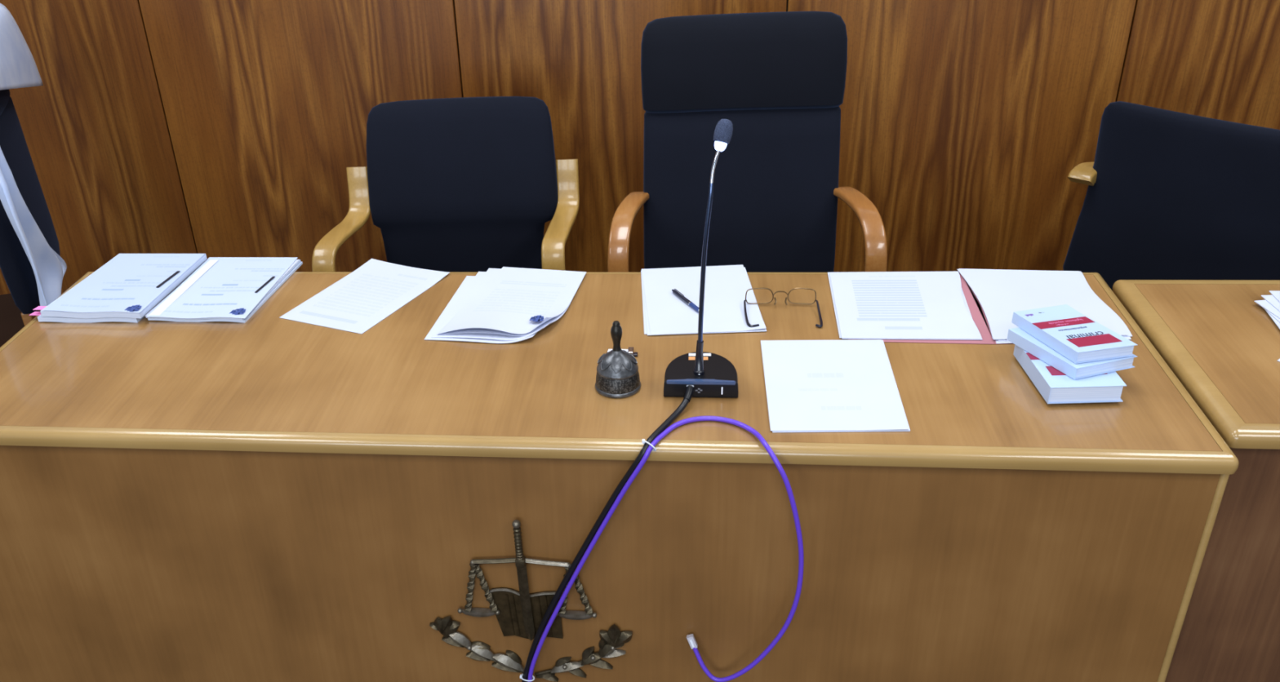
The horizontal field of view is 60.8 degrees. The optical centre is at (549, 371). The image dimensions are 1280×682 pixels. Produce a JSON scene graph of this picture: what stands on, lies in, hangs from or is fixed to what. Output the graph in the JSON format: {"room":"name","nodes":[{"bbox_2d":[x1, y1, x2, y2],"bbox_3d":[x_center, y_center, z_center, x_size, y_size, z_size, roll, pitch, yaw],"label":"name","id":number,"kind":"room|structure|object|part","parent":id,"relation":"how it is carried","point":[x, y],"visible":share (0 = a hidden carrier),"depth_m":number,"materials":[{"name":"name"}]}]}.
{"room":"courtroom","nodes":[
{"label":"courtroom","id":0,"kind":"room"},
{"bbox_2d":[0,0,1279,294],"bbox_3d":[0.205,-1.369,2.978,9.000,2.800,0.120,1,30,8],"label":"wall","id":1,"kind":"structure","parent":0,"point":[213,128],"depth_m":3.26,"materials":[{"name":"brown wood"}]},
{"bbox_3d":[-1.706,-1.023,3.387,0.958,1.995,0.018,1,30,8],"label":"panel","id":2,"kind":"part","parent":1,"relation":"part of","materials":[{"name":"brown wood"}]},
{"bbox_3d":[-0.751,-1.011,3.260,0.960,1.995,0.018,1,30,8],"label":"panel","id":3,"kind":"part","parent":1,"relation":"part of","materials":[{"name":"brown wood"}]},
{"bbox_3d":[0.198,-0.999,3.134,0.947,1.995,0.018,1,30,8],"label":"panel","id":4,"kind":"part","parent":1,"relation":"part of","materials":[{"name":"brown wood"}]},
{"bbox_3d":[1.128,-0.987,3.010,0.922,1.995,0.018,1,30,8],"label":"panel","id":5,"kind":"part","parent":1,"relation":"part of","materials":[{"name":"brown wood"}]},
{"bbox_3d":[2.063,-0.975,2.885,0.958,1.995,0.018,1,30,8],"label":"panel","id":6,"kind":"part","parent":1,"relation":"part of","materials":[{"name":"brown wood"}]},
{"bbox_3d":[-0.187,1.830,0.346,9.000,0.100,7.900,1,30,8],"label":"floor","id":7,"kind":"structure","parent":0,"visible":0},
{"bbox_2d":[0,88,66,347],"bbox_3d":[-1.424,-0.343,2.971,0.575,1.143,0.580,-10,30,-11],"label":"armchair","id":8,"kind":"object","parent":7,"relation":"on","point":[16,307],"visible":0.19,"depth_m":2.84,"materials":[{"name":"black fabric"}]},
{"bbox_3d":[-1.545,-0.120,3.060,0.300,0.084,0.340,-10,30,-11],"label":"seat","id":9,"kind":"part","parent":8,"relation":"part of","materials":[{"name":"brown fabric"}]},
{"bbox_3d":[-1.366,0.014,2.962,0.026,0.410,0.052,-10,30,-11],"label":"post","id":10,"kind":"part","parent":8,"relation":"part of","materials":[{"name":"brown wood"}]},
{"bbox_2d":[0,3,66,306],"bbox_3d":[-1.413,-0.543,2.838,0.162,0.723,0.763,-10,30,-11],"label":"draped cloth","id":11,"kind":"object","parent":8,"relation":"hanging from","point":[18,67],"visible":0.89,"depth_m":2.76,"materials":[{"name":"white fabric"}]},
{"bbox_3d":[-1.458,-0.165,3.284,0.026,0.410,0.052,-10,30,-11],"label":"post","id":12,"kind":"part","parent":8,"relation":"part of","materials":[{"name":"brown wood"}]},
{"bbox_2d":[311,96,579,271],"bbox_3d":[-0.232,-0.200,2.849,0.618,0.946,0.730,5,31,16],"label":"armchair","id":13,"kind":"object","parent":7,"relation":"on","point":[463,184],"visible":0.56,"depth_m":2.78,"materials":[{"name":"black fabric"}]},
{"bbox_3d":[-0.523,-0.289,2.805,0.080,0.411,0.286,3,30,12],"label":"armrest","id":14,"kind":"part","parent":13,"relation":"part of","materials":[{"name":"beige wood"}]},
{"bbox_3d":[0.023,-0.302,2.766,0.081,0.409,0.281,3,30,11],"label":"armrest","id":15,"kind":"part","parent":13,"relation":"part of","materials":[{"name":"beige wood"}]},
{"bbox_2d":[0,271,1239,681],"bbox_3d":[-0.014,0.274,2.191,2.186,0.745,0.660,1,30,8],"label":"bench","id":16,"kind":"object","parent":7,"relation":"on","point":[268,497],"visible":0.91,"depth_m":1.85,"materials":[{"name":"brown wood"}]},
{"bbox_2d":[29,253,206,323],"bbox_3d":[-0.911,-0.180,2.303,0.268,0.031,0.297,1,30,8],"label":"file","id":17,"kind":"object","parent":16,"relation":"on","point":[127,287],"visible":1,"depth_m":2.26,"materials":[{"name":"paper"}]},
{"bbox_2d":[145,257,302,323],"bbox_3d":[-0.677,-0.174,2.280,0.235,0.017,0.294,1,30,8],"label":"file","id":18,"kind":"object","parent":16,"relation":"on","point":[222,289],"visible":1,"depth_m":2.26,"materials":[{"name":"paper"}]},
{"bbox_2d":[280,258,449,333],"bbox_3d":[-0.375,-0.158,2.228,0.203,0.004,0.308,13,34,27],"label":"sheet","id":19,"kind":"object","parent":16,"relation":"on","point":[356,303],"visible":1,"depth_m":2.22,"materials":[{"name":"white paper"}]},
{"bbox_2d":[424,266,586,343],"bbox_3d":[-0.080,-0.143,2.150,0.250,0.025,0.329,4,30,12],"label":"pile","id":20,"kind":"object","parent":16,"relation":"on","point":[505,304],"visible":1,"depth_m":2.14,"materials":[{"name":"white paper"}]},
{"bbox_2d":[429,520,632,681],"bbox_3d":[-0.040,0.409,1.899,0.365,0.375,0.022,1,30,8],"label":"justice emblem","id":21,"kind":"object","parent":16,"relation":"attached to","point":[520,614],"visible":0.92,"depth_m":1.92,"materials":[{"name":"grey metal"}]},
{"bbox_3d":[-0.159,0.426,1.927,0.009,0.010,0.010,1,30,8],"label":"pan knob","id":22,"kind":"part","parent":21,"relation":"part of","materials":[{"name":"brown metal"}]},
{"bbox_3d":[-0.139,0.378,1.897,0.032,0.110,0.013,1,30,8],"label":"scale chain","id":23,"kind":"part","parent":21,"relation":"part of","materials":[{"name":"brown metal"}]},
{"bbox_3d":[-0.113,0.378,1.893,0.038,0.110,0.013,1,30,8],"label":"scale chain","id":24,"kind":"part","parent":21,"relation":"part of","materials":[{"name":"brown metal"}]},
{"bbox_3d":[-0.119,0.506,1.973,0.142,0.112,0.005,1,30,8],"label":"laurel stem","id":25,"kind":"part","parent":21,"relation":"part of","materials":[{"name":"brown metal"}]},
{"bbox_3d":[-0.042,0.404,1.893,0.020,0.175,0.010,-15,32,-19],"label":"sword blade","id":26,"kind":"part","parent":21,"relation":"part of","materials":[{"name":"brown metal"}]},
{"bbox_2d":[490,587,563,639],"bbox_3d":[-0.043,0.430,1.921,0.129,0.114,0.006,1,30,8],"label":"book","id":27,"kind":"object","parent":21,"relation":"on","point":[520,614],"depth_m":1.91,"materials":[{"name":"brown metal"}]},
{"bbox_3d":[0.026,0.379,1.874,0.029,0.109,0.013,1,30,8],"label":"scale chain","id":28,"kind":"part","parent":21,"relation":"part of","materials":[{"name":"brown metal"}]},
{"bbox_3d":[0.045,0.513,1.954,0.153,0.106,0.005,1,30,8],"label":"laurel stem","id":29,"kind":"part","parent":21,"relation":"part of","materials":[{"name":"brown metal"}]},
{"bbox_3d":[0.053,0.379,1.870,0.042,0.108,0.013,1,30,8],"label":"scale chain","id":30,"kind":"part","parent":21,"relation":"part of","materials":[{"name":"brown metal"}]},
{"bbox_2d":[521,385,694,681],"bbox_3d":[0.112,0.410,1.895,0.346,0.758,0.115,-12,31,-15],"label":"microphone cable","id":31,"kind":"object","parent":16,"relation":"attached to","point":[689,393],"visible":1,"depth_m":1.78,"materials":[{"name":"black rubber"}]},
{"bbox_2d":[520,674,534,681],"bbox_3d":[-0.041,0.555,1.967,0.027,0.007,0.018,1,30,8],"label":"cable tie","id":32,"kind":"object","parent":31,"relation":"attached to","point":[521,676],"visible":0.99,"depth_m":1.96,"materials":[{"name":"white plastic"}]},
{"bbox_2d":[641,439,656,451],"bbox_3d":[0.155,0.116,1.688,0.024,0.020,0.010,12,33,25],"label":"cable tie","id":33,"kind":"object","parent":31,"relation":"attached to","point":[643,441],"visible":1,"depth_m":1.68,"materials":[{"name":"white plastic"}]},
{"bbox_3d":[-0.056,0.437,1.942,2.171,0.713,0.020,1,30,8],"label":"panel","id":34,"kind":"part","parent":16,"relation":"part of","materials":[{"name":"brown wood"}]},
{"bbox_3d":[-0.013,-0.036,2.011,2.102,0.031,0.618,1,30,8],"label":"panel","id":35,"kind":"part","parent":16,"relation":"part of","materials":[{"name":"brown wood"}]},
{"bbox_2d":[595,320,640,398],"bbox_3d":[0.113,-0.027,1.823,0.079,0.126,0.079,1,30,8],"label":"bell","id":36,"kind":"object","parent":16,"relation":"on","point":[617,376],"visible":1,"depth_m":1.81,"materials":[{"name":"metal"}]},
{"bbox_3d":[0.111,-0.059,1.805,0.020,0.053,0.020,1,30,8],"label":"handle","id":37,"kind":"part","parent":36,"relation":"part of","materials":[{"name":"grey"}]},
{"bbox_2d":[607,346,637,356],"bbox_3d":[0.131,-0.035,1.956,0.056,0.006,0.028,1,30,8],"label":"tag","id":38,"kind":"object","parent":16,"relation":"on","point":[630,350],"visible":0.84,"depth_m":1.95,"materials":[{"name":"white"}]},
{"bbox_2d":[527,416,804,681],"bbox_3d":[0.185,0.417,1.889,0.476,0.744,0.116,1,30,8],"label":"cable","id":39,"kind":"object","parent":16,"relation":"on","point":[691,639],"visible":1,"depth_m":1.75,"materials":[{"name":"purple plastic"}]},
{"bbox_2d":[663,119,737,398],"bbox_3d":[0.245,-0.175,1.742,0.123,0.448,0.111,1,30,8],"label":"desk microphone","id":40,"kind":"object","parent":16,"relation":"on","point":[710,375],"visible":1,"depth_m":1.80,"materials":[{"name":"black plastic"}]},
{"bbox_2d":[693,340,705,376],"bbox_3d":[0.249,-0.022,1.805,0.019,0.061,0.019,1,30,8],"label":"socket","id":41,"kind":"object","parent":40,"relation":"attached to","point":[699,370],"depth_m":1.80,"materials":[{"name":"black plastic"}]},
{"bbox_2d":[640,264,766,335],"bbox_3d":[0.290,-0.144,2.129,0.224,0.006,0.297,-2,30,3],"label":"pile","id":42,"kind":"object","parent":16,"relation":"on","point":[726,287],"visible":0.95,"depth_m":2.12,"materials":[{"name":"white paper"}]},
{"bbox_2d":[671,288,698,312],"bbox_3d":[0.267,-0.136,2.107,0.009,0.012,0.116,-15,32,-19],"label":"pen","id":43,"kind":"object","parent":42,"relation":"on","point":[675,291],"visible":0.8,"depth_m":2.11,"materials":[{"name":"blue plastic"}]},
{"bbox_2d":[743,288,822,328],"bbox_3d":[0.438,-0.119,2.039,0.143,0.035,0.108,1,30,8],"label":"spectacles","id":44,"kind":"object","parent":16,"relation":"on","point":[753,295],"visible":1,"depth_m":2.08,"materials":[{"name":"brown metal"}]},
{"bbox_2d":[760,339,910,432],"bbox_3d":[0.471,0.020,1.825,0.216,0.004,0.309,1,30,8],"label":"sheet","id":45,"kind":"object","parent":16,"relation":"on","point":[812,386],"visible":1,"depth_m":1.81,"materials":[{"name":"white paper"}]},
{"bbox_2d":[848,271,1008,344],"bbox_3d":[0.786,-0.124,2.044,0.470,0.001,0.306,1,30,8],"label":"open folder","id":46,"kind":"object","parent":16,"relation":"on","point":[978,315],"visible":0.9,"depth_m":1.97,"materials":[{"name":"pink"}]},
{"bbox_2d":[827,271,982,340],"bbox_3d":[0.669,-0.130,2.062,0.261,0.005,0.292,1,30,8],"label":"sheet","id":47,"kind":"object","parent":46,"relation":"on","point":[868,305],"visible":1,"depth_m":2.05,"materials":[{"name":"paper"}]},
{"bbox_2d":[957,268,1132,343],"bbox_3d":[0.918,-0.126,2.028,0.245,0.004,0.311,1,30,8],"label":"pile","id":48,"kind":"object","parent":46,"relation":"on","point":[1000,293],"visible":0.76,"depth_m":2.05,"materials":[{"name":"paper"}]},
{"bbox_2d":[1013,344,1126,404],"bbox_3d":[0.852,-0.003,1.784,0.119,0.031,0.163,-2,30,3],"label":"book","id":49,"kind":"object","parent":16,"relation":"on","point":[1055,386],"visible":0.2,"depth_m":1.72,"materials":[{"name":"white paper"}]},
{"bbox_2d":[1007,327,1137,379],"bbox_3d":[0.860,-0.039,1.794,0.112,0.022,0.163,-13,31,-17],"label":"book","id":50,"kind":"object","parent":49,"relation":"on","point":[1017,336],"visible":0.53,"depth_m":1.75,"materials":[{"name":"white paper"}]},
{"bbox_2d":[1011,304,1137,364],"bbox_3d":[0.863,-0.063,1.793,0.101,0.022,0.170,-11,31,-13],"label":"book","id":51,"kind":"object","parent":50,"relation":"on","point":[1070,333],"visible":1,"depth_m":1.77,"materials":[{"name":"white paper"}]},
{"bbox_2d":[607,11,887,272],"bbox_3d":[0.465,-0.238,2.639,0.639,1.143,0.735,-1,30,5],"label":"armchair","id":52,"kind":"object","parent":7,"relation":"on","point":[779,77],"visible":0.46,"depth_m":2.58,"materials":[{"name":"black fabric"}]},
{"bbox_3d":[0.209,-0.241,2.675,0.077,0.357,0.283,8,32,19],"label":"armrest","id":53,"kind":"part","parent":52,"relation":"part of","materials":[{"name":"brown wood"}]},
{"bbox_3d":[0.468,-0.411,2.687,0.472,0.474,0.136,-1,30,5],"label":"backrest","id":54,"kind":"part","parent":52,"relation":"part of","materials":[{"name":"blue fabric"}]},
{"bbox_3d":[0.724,-0.246,2.626,0.077,0.357,0.283,-9,30,-9],"label":"armrest","id":55,"kind":"part","parent":52,"relation":"part of","materials":[{"name":"brown wood"}]},
{"bbox_2d":[1062,101,1279,290],"bbox_3d":[1.548,-0.184,2.625,0.715,0.946,0.580,-25,36,-33],"label":"armchair","id":56,"kind":"object","parent":7,"relation":"on","point":[1171,195],"visible":0.58,"depth_m":2.42,"materials":[{"name":"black fabric"}]},
{"bbox_3d":[1.381,-0.350,2.711,0.270,0.369,0.071,-15,32,-20],"label":"armrest","id":57,"kind":"part","parent":56,"relation":"part of","materials":[{"name":"beige wood"}]},
{"bbox_2d":[1112,280,1279,681],"bbox_3d":[1.944,0.290,1.946,1.738,0.745,0.557,1,30,8],"label":"side table","id":58,"kind":"object","parent":7,"relation":"on","point":[1222,346],"visible":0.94,"depth_m":1.82,"materials":[{"name":"brown wood"}]},
{"bbox_3d":[1.925,-0.020,1.769,1.677,0.031,0.496,1,30,8],"label":"panel","id":59,"kind":"part","parent":58,"relation":"part of","materials":[{"name":"brown wood"}]},
{"bbox_3d":[1.916,0.427,1.740,1.716,0.713,0.020,1,30,8],"label":"panel","id":60,"kind":"part","parent":58,"relation":"part of","materials":[{"name":"brown wood"}]},
{"bbox_2d":[1253,290,1279,329],"bbox_3d":[1.390,-0.054,1.843,0.286,0.008,0.373,1,30,8],"label":"pile","id":61,"kind":"object","parent":58,"relation":"on","point":[1271,304],"visible":1,"depth_m":1.97,"materials":[{"name":"white paper"}]}
]}

